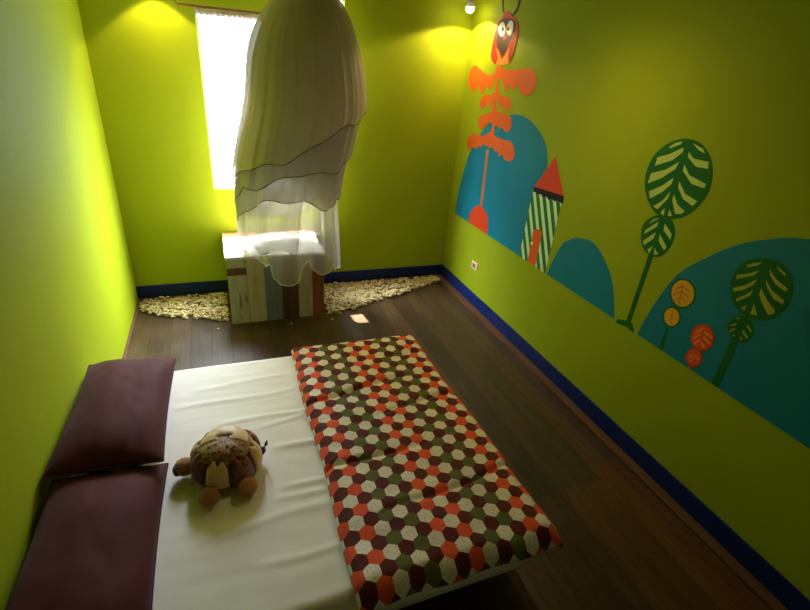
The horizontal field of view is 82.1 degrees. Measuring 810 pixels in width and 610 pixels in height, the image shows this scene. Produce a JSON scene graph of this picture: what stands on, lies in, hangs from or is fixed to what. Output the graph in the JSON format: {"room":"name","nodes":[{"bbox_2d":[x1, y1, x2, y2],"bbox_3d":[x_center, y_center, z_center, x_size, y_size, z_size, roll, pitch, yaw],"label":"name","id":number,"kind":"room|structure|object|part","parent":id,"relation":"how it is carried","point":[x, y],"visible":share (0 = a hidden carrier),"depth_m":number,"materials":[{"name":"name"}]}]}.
{"room":"child's bedroom","nodes":[
{"label":"child's bedroom","id":0,"kind":"room"},
{"bbox_2d":[0,0,137,609],"bbox_3d":[-1.472,-0.124,1.548,0.140,2.560,4.600,-6,29,-20],"label":"wall","id":1,"kind":"structure","parent":0,"point":[69,298],"depth_m":2.10,"materials":[{"name":"paint"}]},
{"bbox_2d":[122,300,140,358],"bbox_3d":[-1.491,0.999,2.144,0.022,0.022,4.570,-6,29,-20],"label":"trim","id":2,"kind":"structure","parent":1,"relation":"attached to","point":[139,301],"depth_m":3.56,"materials":[{"name":"brown wood"}]},
{"bbox_2d":[77,0,473,285],"bbox_3d":[-0.873,-1.327,3.984,3.180,2.560,0.060,-6,29,-20],"label":"wall","id":3,"kind":"structure","parent":0,"point":[394,202],"depth_m":3.88,"materials":[{"name":"paint"}]},
{"bbox_2d":[173,0,260,13],"bbox_3d":[-1.128,-2.131,3.353,0.981,0.046,0.066,-6,29,-20],"label":"curtain rod","id":4,"kind":"object","parent":3,"relation":"attached to","point":[177,3],"visible":0.67,"depth_m":3.26,"materials":[{"name":"brown wood"}]},
{"bbox_2d":[194,7,258,20],"bbox_3d":[-1.102,-2.084,3.369,0.780,0.053,0.045,-6,29,-20],"label":"curtain","id":5,"kind":"object","parent":4,"relation":"hanging from","point":[201,11],"visible":0.48,"depth_m":3.29,"materials":[{"name":"fabric"}]},
{"bbox_2d":[195,14,254,188],"bbox_3d":[-1.188,-1.577,3.740,0.780,1.267,0.060,-6,29,-20],"label":"window","id":6,"kind":"structure","parent":3,"relation":"in","point":[216,186],"depth_m":3.64,"materials":[{"name":"white paint"}]},
{"bbox_2d":[136,264,442,298],"bbox_3d":[-0.954,-0.246,4.502,2.900,0.114,0.014,-6,29,-20],"label":"baseboard","id":7,"kind":"structure","parent":3,"relation":"attached to","point":[150,291],"depth_m":4.57,"materials":[{"name":"blue paint"}]},
{"bbox_2d":[138,274,440,300],"bbox_3d":[-0.957,-0.182,4.527,2.900,0.022,0.030,-6,29,-20],"label":"trim","id":8,"kind":"structure","parent":3,"relation":"attached to","point":[389,279],"depth_m":4.27,"materials":[{"name":"brown wood"}]},
{"bbox_2d":[126,279,769,609],"bbox_3d":[-0.159,0.908,2.683,3.180,0.100,4.880,-6,29,-20],"label":"floor","id":9,"kind":"structure","parent":0,"point":[623,548],"depth_m":2.73,"materials":[{"name":"brown wood"}]},
{"bbox_2d":[139,292,228,321],"bbox_3d":[-1.865,0.035,3.923,0.710,0.054,0.529,-6,29,-20],"label":"gravel","id":10,"kind":"object","parent":9,"relation":"on","point":[174,310],"visible":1,"depth_m":3.95,"materials":[{"name":"beige gravel"}]},
{"bbox_2d":[222,229,325,323],"bbox_3d":[-1.136,-0.267,4.037,0.774,0.589,0.586,-6,29,-20],"label":"wooden chest","id":11,"kind":"object","parent":9,"relation":"on","point":[248,277],"visible":0.97,"depth_m":3.80,"materials":[{"name":"multicoloured wood"}]},
{"bbox_2d":[324,275,440,313],"bbox_3d":[-0.164,-0.123,4.520,1.333,0.056,0.599,-6,29,-20],"label":"gravel","id":12,"kind":"object","parent":9,"relation":"on","point":[352,290],"visible":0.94,"depth_m":4.51,"materials":[{"name":"beige gravel"}]},
{"bbox_2d":[389,561,523,609],"bbox_3d":[-0.556,0.824,2.289,1.840,0.346,1.560,-6,29,-20],"label":"bed","id":13,"kind":"object","parent":9,"relation":"on","point":[440,592],"visible":0.02,"depth_m":1.79,"materials":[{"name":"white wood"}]},
{"bbox_2d":[68,356,525,609],"bbox_3d":[-0.547,0.718,2.234,1.860,0.145,1.580,-6,29,-20],"label":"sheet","id":14,"kind":"object","parent":13,"relation":"on","point":[277,547],"visible":0.34,"depth_m":1.85,"materials":[{"name":"white fabric"}]},
{"bbox_2d":[6,463,168,609],"bbox_3d":[-1.067,0.838,1.579,0.417,0.165,0.812,-6,29,-20],"label":"pillow","id":15,"kind":"object","parent":14,"relation":"on","point":[94,544],"visible":1,"depth_m":1.55,"materials":[{"name":"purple fabric"}]},
{"bbox_2d":[41,358,176,478],"bbox_3d":[-1.326,0.472,2.173,0.417,0.199,0.814,-6,29,-20],"label":"pillow","id":16,"kind":"object","parent":14,"relation":"on","point":[117,419],"visible":1,"depth_m":1.99,"materials":[{"name":"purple fabric"}]},
{"bbox_2d":[172,425,267,506],"bbox_3d":[-0.788,0.651,1.991,0.393,0.177,0.389,-6,29,-20],"label":"turtle","id":17,"kind":"object","parent":14,"relation":"on","point":[228,456],"visible":1,"depth_m":1.93},
{"bbox_3d":[-0.902,0.635,2.013,0.061,0.112,0.091,-6,29,-20],"label":"panel","id":18,"kind":"part","parent":17,"relation":"part of","materials":[{"name":"yellow fabric"}]},
{"bbox_3d":[-0.861,0.679,1.935,0.095,0.112,0.057,24,33,33],"label":"panel","id":19,"kind":"part","parent":17,"relation":"part of","materials":[{"name":"brown fabric"}]},
{"bbox_3d":[-0.774,0.700,1.910,0.091,0.112,0.061,-6,29,-20],"label":"panel","id":20,"kind":"part","parent":17,"relation":"part of","materials":[{"name":"yellow fabric"}]},
{"bbox_3d":[-0.773,0.589,1.993,0.229,0.052,0.227,-6,29,-20],"label":"panel","id":21,"kind":"part","parent":17,"relation":"part of","materials":[{"name":"brown fabric"}]},
{"bbox_3d":[-0.782,0.562,2.010,0.188,0.034,0.130,-6,29,-20],"label":"crest panel","id":22,"kind":"part","parent":17,"relation":"part of","materials":[{"name":"beige fabric"}]},
{"bbox_3d":[-0.685,0.687,1.950,0.057,0.113,0.095,24,33,33],"label":"panel","id":23,"kind":"part","parent":17,"relation":"part of","materials":[{"name":"brown fabric"}]},
{"bbox_3d":[-0.695,0.606,2.106,0.095,0.112,0.057,24,33,33],"label":"panel","id":24,"kind":"part","parent":17,"relation":"part of","materials":[{"name":"brown fabric"}]},
{"bbox_3d":[-0.653,0.650,2.028,0.061,0.112,0.091,-6,29,-20],"label":"panel","id":25,"kind":"part","parent":17,"relation":"part of","materials":[{"name":"yellow fabric"}]},
{"bbox_2d":[291,335,563,609],"bbox_3d":[-0.038,0.608,2.361,0.857,0.106,1.620,-6,29,-20],"label":"quilt","id":26,"kind":"object","parent":14,"relation":"on","point":[422,498],"visible":1,"depth_m":2.02,"materials":[{"name":"fabric"}]},
{"bbox_2d":[442,0,809,599],"bbox_3d":[1.364,-0.416,2.603,0.140,2.560,4.600,-6,29,-20],"label":"wall","id":27,"kind":"structure","parent":0,"point":[618,82],"depth_m":2.46,"materials":[{"name":"paint"}]},
{"bbox_2d":[471,260,476,269],"bbox_3d":[0.645,-0.369,4.333,0.011,0.070,0.090,-6,29,-20],"label":"wall socket","id":28,"kind":"object","parent":27,"relation":"attached to","point":[474,264],"visible":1,"depth_m":4.33,"materials":[{"name":"white plastic"}]},
{"bbox_2d":[455,115,547,254],"bbox_3d":[0.759,-1.059,3.849,0.001,0.996,1.304,-6,29,-20],"label":"hill","id":29,"kind":"object","parent":27,"relation":"attached to","point":[509,185],"visible":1,"depth_m":3.73,"materials":[{"name":"teal paint"}]},
{"bbox_2d":[467,65,535,233],"bbox_3d":[0.698,-1.294,3.945,0.002,1.315,1.018,-6,29,-20],"label":"tree","id":30,"kind":"object","parent":27,"relation":"attached to","point":[525,78],"visible":1,"depth_m":3.79,"materials":[{"name":"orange paint"}]},
{"bbox_2d":[491,0,520,64],"bbox_3d":[0.768,-2.087,3.533,0.005,0.471,0.353,-6,29,-20],"label":"insect","id":31,"kind":"object","parent":27,"relation":"attached to","point":[507,29],"visible":1,"depth_m":3.54,"materials":[{"name":"orange paint"}]},
{"bbox_2d":[519,157,563,272],"bbox_3d":[0.992,-0.655,3.332,0.003,0.790,0.354,-6,29,-20],"label":"house","id":32,"kind":"object","parent":27,"relation":"attached to","point":[547,198],"visible":1,"depth_m":3.34,"materials":[{"name":"paint"}]},
{"bbox_3d":[0.965,-0.433,3.463,0.001,0.272,0.114,-6,29,-20],"label":"door","id":33,"kind":"part","parent":32,"relation":"part of","materials":[{"name":"orange paint"}]},
{"bbox_2d":[546,238,613,318],"bbox_3d":[1.159,-0.234,3.003,0.001,0.370,0.686,-6,29,-20],"label":"hill","id":34,"kind":"object","parent":27,"relation":"attached to","point":[578,264],"visible":1,"depth_m":2.99,"materials":[{"name":"teal paint"}]},
{"bbox_2d":[436,275,787,609],"bbox_3d":[1.171,0.725,3.134,0.072,0.022,4.570,-6,29,-20],"label":"trim","id":35,"kind":"structure","parent":27,"relation":"attached to","point":[747,578],"depth_m":2.63,"materials":[{"name":"brown wood"}]},
{"bbox_2d":[441,265,809,609],"bbox_3d":[1.200,0.659,3.120,0.014,0.114,4.586,-6,29,-20],"label":"baseboard","id":36,"kind":"structure","parent":27,"relation":"attached to","point":[752,561],"depth_m":2.59,"materials":[{"name":"blue paint"}]},
{"bbox_2d":[616,138,712,332],"bbox_3d":[1.337,-0.331,2.494,0.002,1.066,0.382,-6,29,-20],"label":"tree","id":37,"kind":"object","parent":27,"relation":"attached to","point":[678,178],"visible":1,"depth_m":2.38,"materials":[{"name":"green paint"}]},
{"bbox_3d":[1.340,-0.371,2.475,0.002,0.224,0.210,-6,29,-20],"label":"crown","id":38,"kind":"part","parent":37,"relation":"part of","materials":[{"name":"green paint"}]},
{"bbox_3d":[1.363,-0.630,2.339,0.002,0.391,0.382,-6,29,-20],"label":"crown","id":39,"kind":"part","parent":37,"relation":"part of","materials":[{"name":"green paint"}]},
{"bbox_2d":[659,278,695,350],"bbox_3d":[1.402,0.057,2.426,0.002,0.420,0.146,-6,29,-20],"label":"tree","id":40,"kind":"object","parent":27,"relation":"attached to","point":[682,293],"visible":1,"depth_m":2.40,"materials":[{"name":"orange paint"}]},
{"bbox_3d":[1.398,0.063,2.438,0.002,0.118,0.107,-6,29,-20],"label":"crown","id":41,"kind":"part","parent":40,"relation":"part of","materials":[{"name":"orange paint"}]},
{"bbox_3d":[1.412,-0.059,2.366,0.002,0.159,0.146,-6,29,-20],"label":"crown","id":42,"kind":"part","parent":40,"relation":"part of","materials":[{"name":"orange paint"}]},
{"bbox_2d":[685,324,714,368],"bbox_3d":[1.459,0.212,2.316,0.002,0.255,0.121,-6,29,-20],"label":"tree","id":43,"kind":"object","parent":27,"relation":"attached to","point":[702,337],"visible":1,"depth_m":2.31,"materials":[{"name":"paint"}]},
{"bbox_3d":[1.455,0.265,2.342,0.002,0.105,0.088,-6,29,-20],"label":"crown","id":44,"kind":"part","parent":43,"relation":"part of","materials":[{"name":"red paint"}]},
{"bbox_3d":[1.463,0.161,2.290,0.002,0.141,0.121,-6,29,-20],"label":"crown","id":45,"kind":"part","parent":43,"relation":"part of","materials":[{"name":"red paint"}]},
{"bbox_2d":[637,238,809,448],"bbox_3d":[1.649,0.175,1.797,0.001,0.826,1.643,-6,29,-20],"label":"hill","id":46,"kind":"object","parent":27,"relation":"attached to","point":[768,374],"visible":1,"depth_m":2.06,"materials":[{"name":"teal paint"}]},
{"bbox_2d":[711,258,792,387],"bbox_3d":[1.525,0.098,2.107,0.002,0.657,0.254,-6,29,-20],"label":"tree","id":47,"kind":"object","parent":27,"relation":"attached to","point":[760,288],"visible":1,"depth_m":2.04,"materials":[{"name":"green paint"}]},
{"bbox_3d":[1.524,0.109,2.111,0.002,0.130,0.112,-6,29,-20],"label":"crown","id":48,"kind":"part","parent":47,"relation":"part of","materials":[{"name":"green paint"}]},
{"bbox_3d":[1.540,-0.071,2.020,0.002,0.275,0.254,-6,29,-20],"label":"crown","id":49,"kind":"part","parent":47,"relation":"part of","materials":[{"name":"green paint"}]},
{"bbox_3d":[0.051,-1.449,1.468,3.180,0.100,4.880,-6,29,-20],"label":"ceiling","id":50,"kind":"structure","parent":0,"visible":0},
{"bbox_2d":[231,0,366,286],"bbox_3d":[-0.790,-1.261,3.466,1.025,2.190,0.711,-6,29,-20],"label":"curtain","id":51,"kind":"object","parent":50,"relation":"hanging from","point":[305,98],"visible":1,"depth_m":3.18,"materials":[{"name":"white fabric"}]},
{"bbox_2d":[466,0,474,12],"bbox_3d":[0.523,-2.406,3.687,0.100,0.156,0.100,-6,29,-20],"label":"ceiling spotlight","id":52,"kind":"object","parent":50,"relation":"attached to","point":[470,4],"visible":1,"depth_m":3.68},
{"bbox_3d":[0.519,-2.367,3.707,0.064,0.068,0.064,-6,29,-20],"label":"bulb","id":53,"kind":"part","parent":52,"relation":"part of","materials":[{"name":"white glass"}]}
]}

